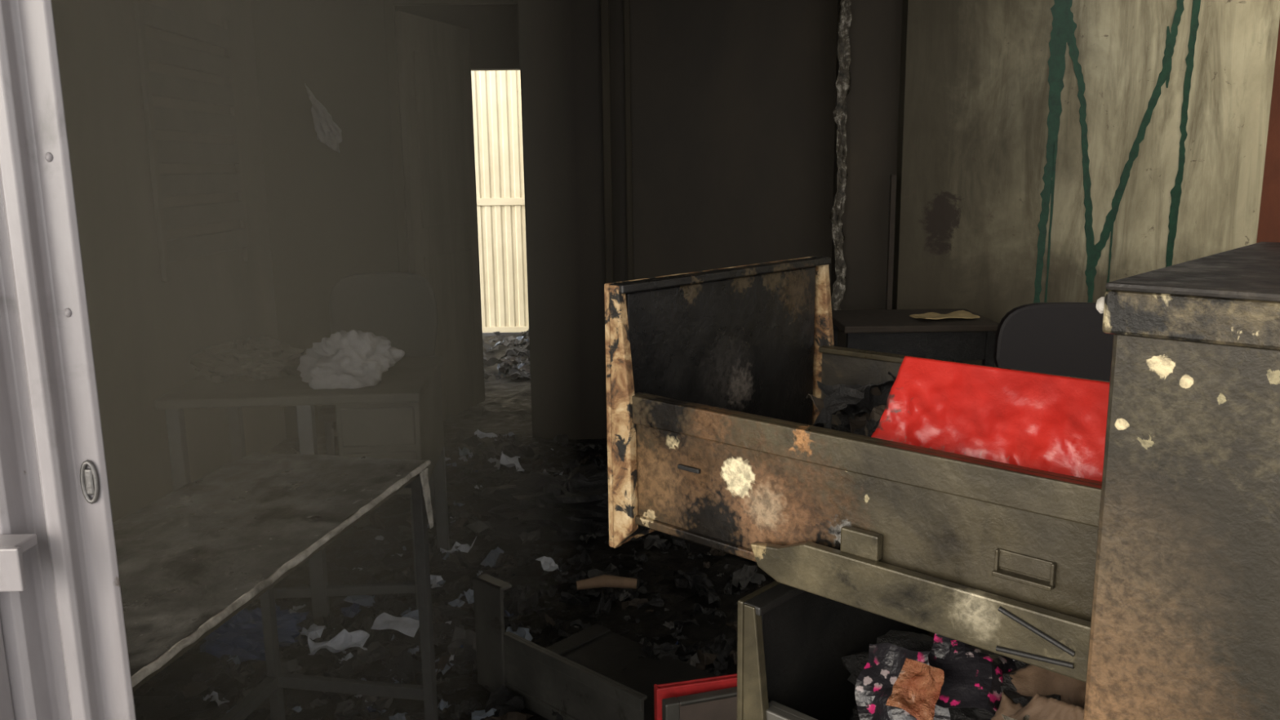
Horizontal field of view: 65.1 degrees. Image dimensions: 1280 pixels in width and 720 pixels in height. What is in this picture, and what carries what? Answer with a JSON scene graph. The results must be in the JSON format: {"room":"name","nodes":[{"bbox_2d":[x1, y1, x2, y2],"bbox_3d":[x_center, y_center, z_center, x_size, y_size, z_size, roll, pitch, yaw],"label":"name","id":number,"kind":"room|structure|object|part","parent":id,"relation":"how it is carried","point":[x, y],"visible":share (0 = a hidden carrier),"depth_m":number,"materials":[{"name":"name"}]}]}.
{"room":"fire-damaged room","nodes":[
{"label":"fire-damaged room","id":0,"kind":"room"},
{"bbox_2d":[51,0,286,522],"bbox_3d":[-1.982,-0.567,3.094,0.150,2.800,4.100,-1,11,0],"label":"wall","id":1,"kind":"structure","parent":0,"point":[146,330],"depth_m":3.87,"materials":[{"name":"grey paint"}]},
{"bbox_2d":[133,0,250,281],"bbox_3d":[-1.892,-0.943,4.295,0.020,1.120,0.880,-1,11,0],"label":"wall rack","id":2,"kind":"object","parent":1,"relation":"attached to","point":[146,14],"visible":1,"depth_m":4.20,"materials":[{"name":"grey metal"}]},
{"bbox_2d":[250,0,399,438],"bbox_3d":[-1.322,-0.975,5.166,1.480,2.800,0.120,-1,11,0],"label":"wall","id":3,"kind":"structure","parent":0,"point":[331,214],"depth_m":5.09,"materials":[{"name":"grey paint"}]},
{"bbox_2d":[305,84,342,153],"bbox_3d":[-1.573,-1.205,4.997,0.179,0.342,0.065,2,11,13],"label":"hanging cloth","id":4,"kind":"object","parent":3,"relation":"hanging from","point":[328,132],"visible":1,"depth_m":5.00,"materials":[{"name":"grey fabric"}]},
{"bbox_2d":[395,11,484,421],"bbox_3d":[-1.085,-0.747,5.548,0.041,2.160,0.740,3,11,18],"label":"leaf","id":5,"kind":"object","parent":3,"relation":"attached to","point":[463,391],"visible":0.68,"depth_m":5.42,"materials":[{"name":"brown wood"}]},
{"bbox_2d":[413,50,476,381],"bbox_3d":[-1.063,-0.770,5.537,0.012,1.750,0.540,3,11,17],"label":"panels","id":6,"kind":"object","parent":5,"relation":"attached to","point":[439,81],"depth_m":5.52,"materials":[{"name":"grey wood"}]},
{"bbox_2d":[133,332,775,719],"bbox_3d":[0.555,0.432,5.050,5.500,0.036,7.450,-1,11,0],"label":"floor","id":7,"kind":"structure","parent":0,"point":[506,407],"depth_m":3.49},
{"bbox_2d":[200,602,308,662],"bbox_3d":[-1.139,0.806,2.949,0.301,0.159,0.236,-1,11,0],"label":"scrap","id":8,"kind":"object","parent":7,"relation":"on","point":[242,636],"visible":0.75,"depth_m":2.88,"materials":[{"name":"paper"}]},
{"bbox_2d":[112,452,438,719],"bbox_3d":[-0.785,0.688,1.915,0.458,0.754,1.047,1,11,11],"label":"work table","id":9,"kind":"object","parent":7,"relation":"on","point":[191,559],"visible":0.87,"depth_m":1.94,"materials":[{"name":"wood"}]},
{"bbox_2d":[155,355,449,627],"bbox_3d":[-1.060,0.420,3.333,0.770,0.750,0.600,-1,11,-4],"label":"office desk","id":10,"kind":"object","parent":7,"relation":"on","point":[400,416],"visible":0.66,"depth_m":3.06,"materials":[{"name":"brown wood"}]},
{"bbox_2d":[190,335,305,383],"bbox_3d":[-1.266,0.004,3.263,0.361,0.157,0.303,-6,12,-25],"label":"debris pile","id":11,"kind":"object","parent":10,"relation":"on","point":[263,357],"visible":0.94,"depth_m":3.17,"materials":[{"name":"grey"}]},
{"bbox_2d":[297,328,404,389],"bbox_3d":[-0.910,0.004,3.135,0.344,0.218,0.242,-1,11,0],"label":"crumpled cloth","id":12,"kind":"object","parent":10,"relation":"on","point":[353,358],"visible":0.87,"depth_m":3.06,"materials":[{"name":"grey fabric"}]},
{"bbox_3d":[-0.813,0.221,3.318,0.250,0.300,0.550,-1,11,-4],"label":"drawer","id":13,"kind":"part","parent":10,"relation":"part of","materials":[{"name":"grey wood"}]},
{"bbox_2d":[133,434,765,719],"bbox_3d":[-0.367,0.717,3.526,2.861,0.135,3.355,-1,11,0],"label":"debris","id":14,"kind":"object","parent":7,"relation":"on","point":[508,706],"visible":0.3,"depth_m":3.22,"materials":[{"name":"grey wood"}]},
{"bbox_2d":[305,627,372,653],"bbox_3d":[-0.847,0.806,2.824,0.183,0.053,0.127,-5,12,-20],"label":"crumpled paper","id":15,"kind":"object","parent":14,"relation":"on","point":[359,637],"visible":1,"depth_m":2.84,"materials":[{"name":"white paper"}]},
{"bbox_2d":[371,609,419,635],"bbox_3d":[-0.714,0.774,2.951,0.129,0.035,0.087,1,11,11],"label":"crumpled paper","id":16,"kind":"object","parent":14,"relation":"on","point":[388,619],"visible":0.94,"depth_m":2.95,"materials":[{"name":"white paper"}]},
{"bbox_2d":[576,574,636,590],"bbox_3d":[-0.106,0.708,3.197,0.195,0.042,0.051,-1,11,-4],"label":"stick","id":17,"kind":"object","parent":14,"relation":"on","point":[604,580],"visible":1,"depth_m":3.18,"materials":[{"name":"brown wood"}]},
{"bbox_2d":[374,428,534,542],"bbox_3d":[-0.781,0.522,4.537,0.535,0.138,1.528,-1,11,0],"label":"debris","id":18,"kind":"object","parent":7,"relation":"on","point":[516,451],"visible":0.7,"depth_m":4.79,"materials":[{"name":"grey wood"}]},
{"bbox_2d":[471,70,528,333],"bbox_3d":[-1.007,-1.506,8.364,2.424,2.580,0.024,-1,11,0],"label":"gate","id":19,"kind":"object","parent":7,"relation":"on","point":[495,94],"visible":0.08,"depth_m":8.39,"materials":[{"name":"beige metal"}]},
{"bbox_3d":[-1.019,-1.504,8.357,2.400,2.580,0.011,-1,11,0],"label":"rail","id":20,"kind":"part","parent":19,"relation":"part of","materials":[{"name":"beige metal"}]},
{"bbox_2d":[482,328,530,380],"bbox_3d":[-0.946,-0.060,7.569,0.726,0.160,1.828,-1,11,0],"label":"debris","id":21,"kind":"object","parent":7,"relation":"on","point":[513,366],"visible":0.53,"depth_m":7.28,"materials":[{"name":"grey wood"}]},
{"bbox_2d":[471,463,608,542],"bbox_3d":[-0.288,0.598,4.074,0.785,0.279,0.694,-1,11,0],"label":"rubble heap","id":22,"kind":"object","parent":7,"relation":"on","point":[575,504],"visible":0.8,"depth_m":3.90,"materials":[{"name":"black"}]},
{"bbox_2d":[472,573,717,719],"bbox_3d":[-0.085,0.745,2.669,0.610,0.315,0.412,9,15,42],"label":"drawer","id":23,"kind":"object","parent":7,"relation":"on","point":[580,676],"visible":0.96,"depth_m":2.65,"materials":[{"name":"grey metal"}]},
{"bbox_3d":[-0.392,0.743,2.702,0.115,0.315,0.042,9,15,42],"label":"corner post","id":24,"kind":"part","parent":23,"relation":"part of","materials":[{"name":"grey metal"}]},
{"bbox_3d":[-0.174,0.844,2.506,0.500,0.186,0.004,9,15,42],"label":"loose drawer","id":25,"kind":"part","parent":23,"relation":"part of","materials":[{"name":"grey metal"}]},
{"bbox_3d":[-0.039,0.865,2.658,0.500,0.004,0.400,9,15,42],"label":"loose drawer","id":26,"kind":"part","parent":23,"relation":"part of","materials":[{"name":"metal"}]},
{"bbox_2d":[653,673,737,719],"bbox_3d":[0.182,0.840,2.223,0.303,0.296,0.024,-3,11,-14],"label":"folder","id":27,"kind":"object","parent":7,"relation":"on","point":[661,691],"visible":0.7,"depth_m":2.17,"materials":[{"name":"red plastic"}]},
{"bbox_2d":[662,686,737,719],"bbox_3d":[0.253,0.848,2.200,0.422,0.288,0.029,-4,11,-17],"label":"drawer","id":28,"kind":"object","parent":7,"relation":"on","point":[717,704],"visible":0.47,"depth_m":2.13,"materials":[{"name":"grey metal"}]},
{"bbox_3d":[0.256,0.850,2.193,0.420,0.285,0.008,-4,11,-17],"label":"plate","id":29,"kind":"part","parent":28,"relation":"part of","materials":[{"name":"grey metal"}]},
{"bbox_2d":[885,175,896,309],"bbox_3d":[1.217,-0.219,4.910,0.024,1.350,0.024,-1,11,0],"label":"leaning pole","id":30,"kind":"object","parent":7,"relation":"on","point":[893,178],"visible":0.36,"depth_m":4.83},
{"bbox_2d":[831,308,999,366],"bbox_3d":[1.222,0.159,4.617,0.680,0.720,0.500,-1,11,0],"label":"side table","id":31,"kind":"object","parent":7,"relation":"on","point":[896,331],"visible":0.44,"depth_m":4.35,"materials":[{"name":"black wood"}]},
{"bbox_2d":[910,310,979,320],"bbox_3d":[1.357,-0.195,4.467,0.264,0.024,0.150,-3,11,-11],"label":"paper sheets","id":32,"kind":"object","parent":31,"relation":"on","point":[962,314],"visible":1,"depth_m":4.46,"materials":[{"name":"beige paper"}]},
{"bbox_2d":[993,302,1113,381],"bbox_3d":[1.644,0.244,3.751,0.540,0.870,0.465,0,11,5],"label":"office chair","id":33,"kind":"object","parent":7,"relation":"on","point":[1067,339],"visible":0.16,"depth_m":3.88,"materials":[{"name":"black plastic"}]},
{"bbox_2d":[394,4,519,71],"bbox_3d":[-0.738,-1.008,5.823,2.650,2.600,1.180,-1,11,0],"label":"wall","id":34,"kind":"structure","parent":0,"point":[494,29],"depth_m":6.12,"materials":[{"name":"grey paint"}]},
{"bbox_2d":[517,0,837,439],"bbox_3d":[0.373,-0.987,5.117,1.910,2.800,0.220,-1,11,0],"label":"wall","id":35,"kind":"structure","parent":0,"point":[733,101],"depth_m":5.07,"materials":[{"name":"grey paint"}]},
{"bbox_2d":[382,0,633,283],"bbox_3d":[-0.647,-0.959,5.038,1.210,2.800,0.140,-1,11,0],"label":"trim","id":36,"kind":"structure","parent":35,"relation":"attached to","point":[388,5],"depth_m":5.00,"materials":[{"name":"black wood"}]},
{"bbox_2d":[831,0,902,347],"bbox_3d":[1.138,-0.975,5.009,0.300,2.800,0.200,-1,11,0],"label":"wall partition","id":37,"kind":"structure","parent":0,"point":[873,98],"depth_m":4.90,"materials":[{"name":"grey paint"}]},
{"bbox_2d":[830,0,852,332],"bbox_3d":[0.970,-1.222,4.815,0.084,2.201,0.053,-4,11,-15],"label":"strip","id":38,"kind":"object","parent":37,"relation":"attached to","point":[842,83],"visible":0.89,"depth_m":4.85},
{"bbox_2d":[891,0,1279,366],"bbox_3d":[2.273,-0.961,4.861,2.030,2.800,0.100,-1,11,0],"label":"wall","id":39,"kind":"structure","parent":0,"point":[975,87],"depth_m":4.79,"materials":[{"name":"beige paint"}]},
{"bbox_2d":[1033,0,1200,302],"bbox_3d":[2.272,-1.001,4.798,0.700,1.703,0.005,-1,11,0],"label":"graffiti lettering","id":40,"kind":"object","parent":39,"relation":"attached to","point":[1064,26],"visible":0.95,"depth_m":4.79,"materials":[{"name":"green paint"}]},
{"bbox_3d":[0.622,-0.216,1.111,5.350,2.800,0.220,-1,11,0],"label":"wall","id":41,"kind":"structure","parent":0,"visible":0},
{"bbox_2d":[1256,19,1279,243],"bbox_3d":[0.778,-0.055,1.193,0.062,2.450,0.080,-1,11,0],"label":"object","id":42,"kind":"structure","parent":41,"relation":"attached to","point":[1268,225],"depth_m":1.18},
{"label":"outside","id":43,"kind":"structure","parent":0,"visible":0},
{"bbox_2d":[135,332,575,719],"bbox_3d":[0.510,0.779,3.717,13.000,0.140,17.000,-1,11,0],"label":"ground","id":44,"kind":"structure","parent":43,"point":[366,521],"depth_m":2.84,"materials":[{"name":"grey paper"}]},
{"bbox_2d":[0,0,136,719],"bbox_3d":[-0.686,0.037,0.889,0.428,2.420,0.164,-1,11,0],"label":"door frame","id":45,"kind":"object","parent":44,"relation":"on","point":[64,636],"depth_m":0.86,"materials":[{"name":"white paint"}]},
{"bbox_2d":[0,617,14,719],"bbox_3d":[-0.722,0.717,0.958,0.338,1.060,0.032,-1,11,0],"label":"door","id":46,"kind":"structure","parent":45,"relation":"attached to","point":[6,711],"depth_m":0.88,"materials":[{"name":"white paint"}]},
{"bbox_3d":[-0.556,0.173,0.851,0.083,0.040,0.036,-1,11,0],"label":"latch bracket","id":47,"kind":"part","parent":45,"relation":"part of","materials":[{"name":"white metal"}]},
{"bbox_2d":[44,151,53,162],"bbox_3d":[-0.489,-0.168,0.830,0.006,0.008,0.006,-1,11,0],"label":"screw","id":48,"kind":"object","parent":45,"relation":"attached to","point":[48,156],"visible":1,"depth_m":0.83,"materials":[{"name":"white paint"}]},
{"bbox_2d":[64,307,71,317],"bbox_3d":[-0.487,-0.040,0.855,0.006,0.008,0.006,-1,11,0],"label":"screw","id":49,"kind":"object","parent":45,"relation":"attached to","point":[68,313],"visible":1,"depth_m":0.85,"materials":[{"name":"white paint"}]},
{"bbox_2d":[80,459,99,503],"bbox_3d":[-0.484,0.107,0.881,0.016,0.040,0.005,-1,11,0],"label":"ring","id":50,"kind":"object","parent":45,"relation":"attached to","point":[95,477],"depth_m":0.88,"materials":[{"name":"metal"}]},
{"bbox_3d":[-0.484,0.107,0.881,0.008,0.024,0.004,-1,11,0],"label":"keeper slot","id":51,"kind":"part","parent":50,"relation":"part of","materials":[{"name":"silver metal"}]},
{"bbox_2d":[604,241,1279,719],"bbox_3d":[0.530,0.560,1.001,1.147,1.320,0.472,9,15,42],"label":"filing cabinet","id":52,"kind":"object","parent":44,"relation":"on","point":[1153,585],"visible":0.98,"depth_m":0.87,"materials":[{"name":"metal"}]},
{"bbox_3d":[0.114,0.038,1.288,0.009,0.288,0.380,9,15,42],"label":"drawer panel","id":53,"kind":"part","parent":52,"relation":"part of","materials":[{"name":"black metal"}]},
{"bbox_3d":[0.345,0.472,0.882,0.580,0.146,0.004,9,15,42],"label":"second drawer","id":54,"kind":"part","parent":52,"relation":"part of","materials":[{"name":"grey metal"}]},
{"bbox_3d":[0.256,0.370,1.221,0.009,0.278,0.380,9,15,42],"label":"second drawer panel","id":55,"kind":"part","parent":52,"relation":"part of","materials":[{"name":"metal"}]},
{"bbox_2d":[808,373,897,436],"bbox_3d":[0.312,0.100,1.157,0.257,0.179,0.239,-7,13,-31],"label":"pile","id":56,"kind":"object","parent":52,"relation":"in","point":[863,407],"visible":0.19,"depth_m":1.13,"materials":[{"name":"black"}]},
{"bbox_3d":[0.188,0.142,0.964,0.539,0.146,0.004,9,15,42],"label":"drawer","id":57,"kind":"part","parent":52,"relation":"part of","materials":[{"name":"grey metal"}]},
{"bbox_3d":[0.238,0.213,0.908,0.334,0.048,0.012,9,15,42],"label":"slide rail","id":58,"kind":"part","parent":52,"relation":"part of","materials":[{"name":"grey metal"}]},
{"bbox_2d":[841,630,1061,719],"bbox_3d":[0.391,0.370,1.052,0.280,0.172,0.417,-8,13,-32],"label":"patterned cloth","id":59,"kind":"object","parent":52,"relation":"in","point":[907,675],"visible":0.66,"depth_m":1.04,"materials":[{"name":"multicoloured fabric"}]},
{"bbox_3d":[0.457,0.084,1.248,0.539,0.146,0.004,9,15,42],"label":"drawer","id":60,"kind":"part","parent":52,"relation":"part of","materials":[{"name":"grey metal"}]},
{"bbox_2d":[871,355,1109,481],"bbox_3d":[0.326,0.085,0.916,0.246,0.143,0.125,9,15,42],"label":"folder","id":61,"kind":"object","parent":52,"relation":"in","point":[1050,423],"visible":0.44,"depth_m":0.92,"materials":[{"name":"plastic"}]},
{"bbox_3d":[0.320,0.174,0.836,0.050,0.022,0.010,9,15,42],"label":"slot handle","id":62,"kind":"part","parent":52,"relation":"part of","materials":[{"name":"grey metal"}]},
{"bbox_2d":[991,663,1086,719],"bbox_3d":[0.374,0.333,0.946,0.144,0.115,0.165,9,15,42],"label":"cloth","id":63,"kind":"object","parent":52,"relation":"in","point":[1037,682],"visible":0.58,"depth_m":0.95,"materials":[{"name":"beige fabric"}]},
{"bbox_3d":[0.578,0.634,0.658,0.600,1.265,0.012,9,15,42],"label":"panel","id":64,"kind":"part","parent":52,"relation":"part of","materials":[{"name":"metal"}]},
{"bbox_3d":[0.720,-0.052,0.695,0.606,0.006,0.472,9,15,42],"label":"panel","id":65,"kind":"part","parent":52,"relation":"part of","materials":[{"name":"metal"}]}
]}

